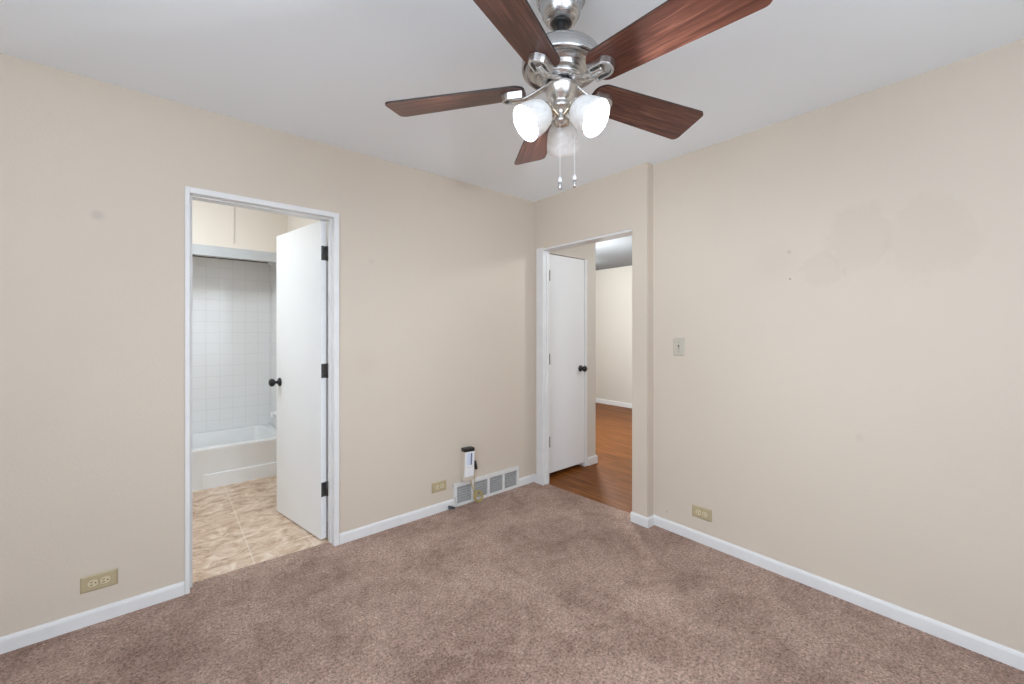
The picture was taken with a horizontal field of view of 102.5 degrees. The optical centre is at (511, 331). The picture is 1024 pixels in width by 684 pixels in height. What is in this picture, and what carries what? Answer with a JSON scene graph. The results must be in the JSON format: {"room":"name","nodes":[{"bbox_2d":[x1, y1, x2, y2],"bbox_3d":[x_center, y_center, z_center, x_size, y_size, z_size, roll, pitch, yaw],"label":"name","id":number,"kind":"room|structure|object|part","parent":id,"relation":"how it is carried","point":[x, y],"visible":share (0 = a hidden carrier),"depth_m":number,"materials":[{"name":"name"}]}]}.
{"room":"empty bedroom","nodes":[
{"label":"empty bedroom","id":0,"kind":"room"},
{"bbox_2d":[193,200,286,263],"bbox_3d":[-2.909,-0.926,3.611,1.520,0.414,0.728,0,0,-40],"label":"wall","id":1,"kind":"structure","parent":0,"point":[256,230],"depth_m":3.58,"materials":[{"name":"beige paint"}]},
{"bbox_2d":[232,206,233,243],"bbox_3d":[-2.411,-0.947,3.551,0.018,0.374,0.010,0,0,-40],"label":"trim","id":2,"kind":"structure","parent":1,"relation":"attached to","point":[232,206],"depth_m":3.54,"materials":[{"name":"beige paint"}]},
{"bbox_2d":[193,257,276,432],"bbox_3d":[-2.908,0.127,3.611,1.522,1.694,0.731,0,0,-40],"label":"wall tile","id":3,"kind":"structure","parent":1,"relation":"attached to","point":[235,302],"depth_m":4.15,"materials":[{"name":"white tile"}]},
{"bbox_2d":[193,255,275,265],"bbox_3d":[-2.963,-0.689,3.676,1.518,0.060,0.060,0,0,-40],"label":"shower rod","id":4,"kind":"object","parent":3,"relation":"attached to","point":[269,263],"visible":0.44,"depth_m":3.95,"materials":[{"name":"grey metal"}]},
{"bbox_3d":[-2.970,-0.689,3.669,1.498,0.011,0.011,0,0,-40],"label":"rod","id":5,"kind":"part","parent":4,"relation":"part of","materials":[{"name":"grey metal"}]},
{"bbox_2d":[193,244,276,262],"bbox_3d":[-2.686,-0.679,3.348,1.520,0.086,0.058,0,0,-40],"label":"trim","id":6,"kind":"structure","parent":1,"relation":"attached to","point":[199,250],"depth_m":3.55,"materials":[{"name":"grey paint"}]},
{"bbox_2d":[0,53,595,636],"bbox_3d":[-1.270,0.111,2.657,5.085,2.490,0.500,0,0,-40],"label":"wall","id":7,"kind":"structure","parent":0,"point":[436,272],"depth_m":1.99,"materials":[{"name":"beige paint"}]},
{"bbox_2d":[0,581,184,653],"bbox_3d":[-2.306,1.276,1.472,1.773,0.068,0.013,0,0,-40],"label":"baseboard","id":8,"kind":"structure","parent":7,"relation":"attached to","point":[39,633],"depth_m":1.82,"materials":[{"name":"white paint"}]},
{"bbox_2d":[80,568,117,593],"bbox_3d":[-1.860,1.124,1.851,0.121,0.072,0.010,0,0,-40],"label":"wall outlet","id":9,"kind":"object","parent":7,"relation":"attached to","point":[100,580],"visible":1,"depth_m":1.85,"materials":[{"name":"beige plastic"}]},
{"bbox_2d":[88,579,97,586],"bbox_3d":[-1.874,1.124,1.838,0.033,0.028,0.009,0,0,-40],"label":"receptacle","id":10,"kind":"object","parent":9,"relation":"attached to","point":[91,582],"depth_m":1.84,"materials":[{"name":"beige plastic"}]},
{"bbox_2d":[100,576,109,583],"bbox_3d":[-1.844,1.124,1.863,0.033,0.028,0.009,0,0,-40],"label":"receptacle","id":11,"kind":"object","parent":9,"relation":"attached to","point":[103,579],"depth_m":1.86,"materials":[{"name":"beige plastic"}]},
{"bbox_2d":[185,186,338,594],"bbox_3d":[-1.386,0.296,2.333,0.741,2.041,0.140,0,0,-40],"label":"door frame","id":12,"kind":"structure","parent":7,"relation":"attached to","point":[191,193],"depth_m":2.36,"materials":[{"name":"white paint"}]},
{"bbox_2d":[268,221,327,538],"bbox_3d":[-1.458,0.304,2.766,0.680,1.995,0.118,0,0,39],"label":"door","id":13,"kind":"structure","parent":7,"relation":"in","point":[302,253],"depth_m":2.73,"materials":[{"name":"white paint"}]},
{"bbox_3d":[-1.690,0.361,2.925,0.062,0.062,0.073,0,0,39],"label":"knob","id":14,"kind":"part","parent":13,"relation":"part of","materials":[{"name":"brown metal"}]},
{"bbox_2d":[339,499,453,544],"bbox_3d":[-0.748,1.276,2.787,0.818,0.068,0.013,0,0,-40],"label":"baseboard","id":15,"kind":"structure","parent":7,"relation":"attached to","point":[344,537],"depth_m":2.74,"materials":[{"name":"white paint"}]},
{"bbox_2d":[432,480,445,492],"bbox_3d":[-0.526,1.122,2.976,0.121,0.072,0.010,0,0,-40],"label":"wall outlet","id":16,"kind":"object","parent":7,"relation":"attached to","point":[441,485],"visible":1,"depth_m":2.97,"materials":[{"name":"beige plastic"}]},
{"bbox_2d":[459,446,477,481],"bbox_3d":[-0.326,0.998,3.113,0.136,0.249,0.058,0,0,-40],"label":"box","id":17,"kind":"object","parent":7,"relation":"attached to","point":[467,462],"visible":1,"depth_m":3.08,"materials":[{"name":"beige plastic"}]},
{"bbox_3d":[-0.353,1.002,3.124,0.098,0.229,0.006,3,-2,-40],"label":"plate","id":18,"kind":"part","parent":17,"relation":"part of","materials":[{"name":"beige plastic"}]},
{"bbox_3d":[-0.321,1.054,3.086,0.082,0.067,0.007,3,-2,-40],"label":"panel","id":19,"kind":"part","parent":17,"relation":"part of","materials":[{"name":"white plastic"}]},
{"bbox_3d":[-0.318,0.960,3.088,0.082,0.113,0.006,3,-2,-40],"label":"panel","id":20,"kind":"part","parent":17,"relation":"part of","materials":[{"name":"white plastic"}]},
{"bbox_2d":[470,476,482,501],"bbox_3d":[-0.266,1.202,3.143,0.102,0.193,0.054,0,0,-40],"label":"coiled cable","id":21,"kind":"object","parent":17,"relation":"hanging from","point":[477,491],"visible":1,"depth_m":3.13,"materials":[{"name":"brown plastic"}]},
{"bbox_2d":[453,466,518,506],"bbox_3d":[-0.189,1.218,3.256,0.642,0.176,0.017,0,0,-40],"label":"air vent","id":22,"kind":"object","parent":7,"relation":"in","point":[494,483],"visible":0.95,"depth_m":3.25,"materials":[{"name":"white metal"}]},
{"bbox_3d":[-0.364,1.222,3.110,0.132,0.130,0.012,0,0,-40],"label":"slat panel","id":23,"kind":"part","parent":22,"relation":"part of","materials":[{"name":"white metal"}]},
{"bbox_3d":[-0.248,1.222,3.208,0.132,0.130,0.012,0,0,-40],"label":"slat panel","id":24,"kind":"part","parent":22,"relation":"part of","materials":[{"name":"white metal"}]},
{"bbox_3d":[-0.132,1.222,3.306,0.132,0.130,0.012,0,0,-40],"label":"slat panel","id":25,"kind":"part","parent":22,"relation":"part of","materials":[{"name":"white metal"}]},
{"bbox_3d":[-0.016,1.222,3.404,0.132,0.130,0.012,0,0,-40],"label":"slat panel","id":26,"kind":"part","parent":22,"relation":"part of","materials":[{"name":"white metal"}]},
{"bbox_2d":[519,474,535,486],"bbox_3d":[0.136,1.276,3.514,0.186,0.068,0.041,0,0,-40],"label":"baseboard","id":27,"kind":"structure","parent":7,"relation":"attached to","point":[531,478],"depth_m":3.52,"materials":[{"name":"white paint"}]},
{"bbox_2d":[582,260,586,465],"bbox_3d":[0.712,0.305,4.017,0.036,2.010,0.036,0,0,-40],"label":"trim","id":28,"kind":"structure","parent":7,"relation":"attached to","point":[585,261],"depth_m":4.00,"materials":[{"name":"white paint"}]},
{"bbox_2d":[587,455,597,465],"bbox_3d":[0.634,1.271,4.253,0.146,0.078,0.515,0,0,-40],"label":"baseboard","id":29,"kind":"structure","parent":7,"relation":"attached to","point":[591,460],"depth_m":4.05,"materials":[{"name":"white paint"}]},
{"bbox_2d":[287,215,326,508],"bbox_3d":[-1.794,0.111,3.546,0.100,2.490,2.265,0,0,-40],"label":"wall","id":30,"kind":"structure","parent":0,"point":[293,223],"depth_m":3.21,"materials":[{"name":"beige paint"}]},
{"bbox_2d":[0,403,1023,683],"bbox_3d":[0.172,1.346,3.285,7.900,0.080,7.400,0,0,-40],"label":"floor","id":31,"kind":"structure","parent":0,"point":[531,583],"depth_m":1.90,"materials":[{"name":"brown carpet"}]},
{"bbox_2d":[193,424,276,490],"bbox_3d":[-2.904,1.143,3.597,1.504,0.338,0.730,0,0,-40],"label":"bathtub","id":32,"kind":"object","parent":31,"relation":"on","point":[223,457],"visible":0.33,"depth_m":3.62,"materials":[{"name":"white ceramic"}]},
{"bbox_3d":[-2.334,1.251,3.609,0.616,0.122,0.012,0,0,-40],"label":"apron panel","id":33,"kind":"part","parent":32,"relation":"part of","materials":[{"name":"white ceramic"}]},
{"bbox_2d":[0,0,1023,269],"bbox_3d":[0.167,-1.184,3.215,8.000,0.100,7.500,0,0,-40],"label":"ceiling","id":34,"kind":"structure","parent":0,"point":[323,71],"depth_m":1.73,"materials":[{"name":"white paint"}]},
{"bbox_2d":[385,0,772,189],"bbox_3d":[0.190,-0.802,1.346,1.173,0.663,1.140,0,0,-40],"label":"ceiling fan","id":35,"kind":"object","parent":34,"relation":"hanging from","point":[558,63],"visible":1,"depth_m":1.29,"materials":[{"name":"brown wood"}]},
{"bbox_3d":[-0.192,-0.801,1.429,0.479,0.006,0.153,-2,11,10],"label":"blade","id":36,"kind":"part","parent":35,"relation":"part of","materials":[{"name":"brown wood"}]},
{"bbox_3d":[-0.008,-0.811,1.048,0.153,0.006,0.479,17,8,27],"label":"blade","id":37,"kind":"part","parent":35,"relation":"part of","materials":[{"name":"brown wood"}]},
{"bbox_3d":[0.072,-0.690,1.330,0.068,0.061,0.044,0,0,-40],"label":"bulb","id":38,"kind":"part","parent":35,"relation":"part of","materials":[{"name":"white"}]},
{"bbox_3d":[0.064,-0.682,1.328,0.127,0.127,0.120,0,0,-40],"label":"lamp shade","id":39,"kind":"part","parent":35,"relation":"part of","materials":[{"name":"white glass"}]},
{"bbox_3d":[0.114,-0.811,1.723,0.153,0.006,0.479,-15,2,-8],"label":"blade","id":40,"kind":"part","parent":35,"relation":"part of","materials":[{"name":"brown wood"}]},
{"bbox_3d":[0.122,-0.722,1.352,0.069,0.050,0.054,0,0,-40],"label":"lamp arm","id":41,"kind":"part","parent":35,"relation":"part of","materials":[{"name":"silver metal"}]},
{"bbox_3d":[0.170,-0.722,1.411,0.064,0.050,0.060,0,0,-40],"label":"lamp arm","id":42,"kind":"part","parent":35,"relation":"part of","materials":[{"name":"silver metal"}]},
{"bbox_3d":[0.183,-0.682,1.466,0.116,0.127,0.127,0,0,5],"label":"lamp shade","id":43,"kind":"part","parent":35,"relation":"part of","materials":[{"name":"white glass"}]},
{"bbox_3d":[0.197,-0.722,1.341,0.054,0.050,0.069,0,0,-40],"label":"lamp arm","id":44,"kind":"part","parent":35,"relation":"part of","materials":[{"name":"silver metal"}]},
{"bbox_3d":[0.207,-0.635,1.360,0.003,0.239,0.003,0,0,-18],"label":"pull chain","id":45,"kind":"part","parent":35,"relation":"part of","materials":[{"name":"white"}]},
{"bbox_3d":[0.245,-0.682,1.302,0.117,0.127,0.127,0,0,-40],"label":"lamp shade","id":46,"kind":"part","parent":35,"relation":"part of","materials":[{"name":"white glass"}]},
{"bbox_3d":[0.238,-0.690,1.305,0.042,0.061,0.069,0,0,-40],"label":"bulb","id":47,"kind":"part","parent":35,"relation":"part of","materials":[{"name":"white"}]},
{"bbox_3d":[0.488,-0.811,1.522,0.479,0.006,0.153,0,-16,-26],"label":"blade","id":48,"kind":"part","parent":35,"relation":"part of","materials":[{"name":"brown wood"}]},
{"bbox_3d":[0.412,-0.811,1.105,0.153,0.006,0.479,21,-14,-42],"label":"blade","id":49,"kind":"part","parent":35,"relation":"part of","materials":[{"name":"brown wood"}]},
{"bbox_2d":[534,162,652,516],"bbox_3d":[0.589,0.111,3.203,0.104,2.490,1.103,0,0,-40],"label":"wall","id":50,"kind":"structure","parent":0,"point":[623,200],"depth_m":2.82,"materials":[{"name":"beige paint"}]},
{"bbox_2d":[536,229,631,484],"bbox_3d":[0.560,0.300,3.228,0.120,2.032,0.944,0,0,-40],"label":"door frame","id":51,"kind":"structure","parent":50,"relation":"attached to","point":[542,254],"depth_m":3.52,"materials":[{"name":"white paint"}]},
{"bbox_2d":[549,254,586,472],"bbox_3d":[0.528,0.287,3.827,0.486,1.970,0.106,0,0,-40],"label":"door","id":52,"kind":"structure","parent":51,"relation":"attached to","point":[567,368],"depth_m":3.83,"materials":[{"name":"white paint"}]},
{"bbox_3d":[0.682,0.354,3.936,0.062,0.062,0.073,0,0,-40],"label":"knob","id":53,"kind":"part","parent":52,"relation":"part of","materials":[{"name":"brown metal"}]},
{"bbox_2d":[596,265,631,403],"bbox_3d":[2.702,0.111,6.335,0.100,2.490,6.000,0,0,-40],"label":"wall","id":54,"kind":"structure","parent":0,"point":[613,285],"depth_m":7.30,"materials":[{"name":"beige paint"}]},
{"bbox_2d":[596,398,631,407],"bbox_3d":[2.659,1.271,6.298,0.013,0.078,5.800,0,0,-40],"label":"baseboard","id":55,"kind":"structure","parent":54,"relation":"attached to","point":[603,401],"depth_m":7.29,"materials":[{"name":"white paint"}]},
{"bbox_2d":[653,39,1023,652],"bbox_3d":[1.933,0.111,1.710,0.085,2.490,2.922,0,0,-40],"label":"wall","id":56,"kind":"structure","parent":0,"point":[842,282],"depth_m":1.95,"materials":[{"name":"beige paint"}]},
{"bbox_2d":[673,338,684,355],"bbox_3d":[1.072,0.099,2.650,0.019,0.118,0.076,0,0,-40],"label":"light switch","id":57,"kind":"object","parent":56,"relation":"attached to","point":[678,343],"visible":1,"depth_m":2.65,"materials":[{"name":"beige plastic"}]},
{"bbox_2d":[692,504,711,521],"bbox_3d":[1.172,1.122,2.539,0.010,0.072,0.121,0,0,-40],"label":"wall outlet","id":58,"kind":"object","parent":56,"relation":"attached to","point":[697,511],"visible":1,"depth_m":2.53,"materials":[{"name":"beige plastic"}]},
{"bbox_2d":[630,511,1023,670],"bbox_3d":[1.797,1.276,1.737,0.088,0.068,2.938,0,0,-40],"label":"baseboard","id":59,"kind":"structure","parent":56,"relation":"attached to","point":[1014,658],"depth_m":1.97,"materials":[{"name":"white paint"}]}
]}

